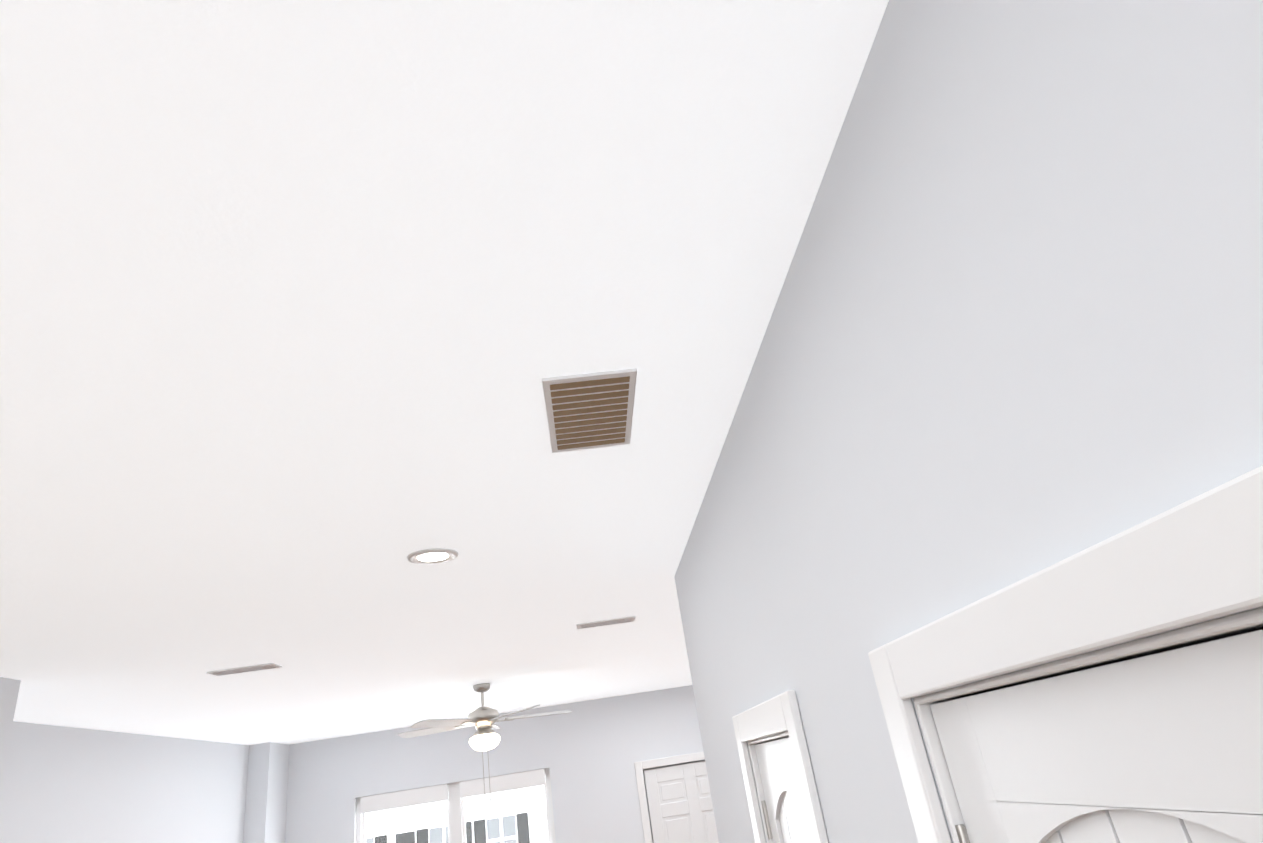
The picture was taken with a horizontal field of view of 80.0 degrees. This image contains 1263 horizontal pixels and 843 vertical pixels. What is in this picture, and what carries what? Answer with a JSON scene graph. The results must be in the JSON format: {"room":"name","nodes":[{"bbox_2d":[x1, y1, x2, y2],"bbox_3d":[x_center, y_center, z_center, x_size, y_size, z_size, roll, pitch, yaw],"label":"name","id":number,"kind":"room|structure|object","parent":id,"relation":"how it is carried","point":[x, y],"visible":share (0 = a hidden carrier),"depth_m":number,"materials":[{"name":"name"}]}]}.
{"room":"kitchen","nodes":[
{"label":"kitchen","id":0,"kind":"room"},
{"bbox_2d":[0,677,20,786],"bbox_3d":[-2.886,2.416,2.691,0.719,2.780,0.120,-6,-25,-6],"label":"wall","id":1,"kind":"structure","parent":0,"point":[9,689],"depth_m":3.26,"materials":[{"name":"white paint"}]},
{"bbox_2d":[0,721,248,842],"bbox_3d":[-3.251,1.750,1.152,0.150,2.780,13.200,-6,-25,-6],"label":"wall","id":2,"kind":"structure","parent":0,"point":[62,784],"depth_m":5.10,"materials":[{"name":"white paint"}]},
{"bbox_2d":[243,742,289,842],"bbox_3d":[-3.329,4.399,6.759,0.189,2.780,0.499,-6,-25,-6],"label":"column","id":3,"kind":"structure","parent":0,"point":[266,797],"depth_m":7.03,"materials":[{"name":"white paint"}]},
{"bbox_2d":[0,0,888,744],"bbox_3d":[-0.351,0.103,2.066,6.730,0.120,13.500,-6,-25,-6],"label":"ceiling","id":4,"kind":"structure","parent":0,"point":[306,306],"depth_m":1.33,"materials":[{"name":"white paint"}]},
{"bbox_2d":[206,663,281,675],"bbox_3d":[-1.976,1.268,3.845,0.320,0.008,0.130,-6,-25,-6],"label":"ceiling vent","id":5,"kind":"object","parent":4,"relation":"in","point":[245,669],"visible":0.96,"depth_m":3.83,"materials":[{"name":"white metal"}]},
{"bbox_2d":[407,548,458,564],"bbox_3d":[-0.678,0.462,2.568,0.172,0.008,0.172,-6,-25,-6],"label":"recessed light","id":6,"kind":"object","parent":4,"relation":"in","point":[431,556],"visible":0.98,"depth_m":2.56,"materials":[{"name":"white"}]},
{"bbox_2d":[397,683,571,802],"bbox_3d":[-1.073,2.345,5.508,1.295,0.792,1.254,-6,-25,-6],"label":"ceiling fan","id":7,"kind":"object","parent":4,"relation":"hanging from","point":[482,719],"visible":1,"depth_m":5.45,"materials":[{"name":"silver metal"}]},
{"bbox_2d":[542,368,636,452],"bbox_3d":[-0.095,-0.016,1.746,0.200,0.009,0.380,-6,-25,-6],"label":"ceiling vent","id":8,"kind":"object","parent":4,"relation":"in","point":[589,410],"visible":1,"depth_m":1.71,"materials":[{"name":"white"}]},
{"bbox_2d":[576,616,635,629],"bbox_3d":[-0.139,1.096,4.097,0.320,0.008,0.130,-6,-25,-6],"label":"ceiling vent","id":9,"kind":"object","parent":4,"relation":"in","point":[605,622],"visible":0.96,"depth_m":4.08,"materials":[{"name":"white metal"}]},
{"bbox_2d":[285,685,704,842],"bbox_3d":[-0.405,4.212,7.344,6.130,2.780,0.160,-6,-25,-6],"label":"wall","id":10,"kind":"structure","parent":0,"point":[588,753],"depth_m":7.58,"materials":[{"name":"white paint"}]},
{"bbox_2d":[356,768,555,842],"bbox_3d":[-1.659,4.339,7.181,2.010,1.630,0.145,-6,-25,-6],"label":"double window","id":11,"kind":"structure","parent":10,"relation":"in","point":[454,794],"depth_m":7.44,"materials":[{"name":"white"}]},
{"bbox_2d":[634,752,704,842],"bbox_3d":[0.713,4.346,7.230,1.084,2.127,0.018,-6,-25,-6],"label":"door frame","id":12,"kind":"structure","parent":10,"relation":"attached to","point":[639,766],"depth_m":7.59,"materials":[{"name":"white wood"}]},
{"bbox_2d":[644,761,718,842],"bbox_3d":[0.718,4.388,7.232,0.910,2.028,0.100,-6,-25,-6],"label":"entry door","id":13,"kind":"structure","parent":10,"relation":"in","point":[680,804],"depth_m":7.50,"materials":[{"name":"white wood"}]},
{"bbox_2d":[674,0,1262,842],"bbox_3d":[0.652,0.237,-0.753,0.220,2.780,7.850,-6,-25,-6],"label":"wall","id":14,"kind":"structure","parent":0,"point":[1014,332],"depth_m":0.78,"materials":[{"name":"white paint"}]},
{"bbox_2d":[732,690,828,842],"bbox_3d":[0.509,1.677,1.486,0.086,2.127,0.734,-6,-25,-6],"label":"door frame","id":15,"kind":"structure","parent":14,"relation":"attached to","point":[780,713],"depth_m":1.75,"materials":[{"name":"white wood"}]},
{"bbox_2d":[755,737,811,842],"bbox_3d":[0.487,1.716,1.472,0.107,2.028,0.570,-6,-25,-6],"label":"hall door","id":16,"kind":"structure","parent":14,"relation":"in","point":[784,812],"depth_m":1.91,"materials":[{"name":"white wood"}]},
{"bbox_2d":[868,465,1262,842],"bbox_3d":[0.562,1.107,0.291,0.086,2.127,0.864,-6,-25,-6],"label":"door frame","id":17,"kind":"structure","parent":14,"relation":"attached to","point":[1197,559],"depth_m":0.64,"materials":[{"name":"white wood"}]},
{"bbox_2d":[930,629,1262,842],"bbox_3d":[0.540,1.146,0.277,0.107,2.028,0.700,-6,-25,-6],"label":"hall door","id":18,"kind":"structure","parent":14,"relation":"in","point":[1165,747],"depth_m":0.66,"materials":[{"name":"white wood"}]}
]}

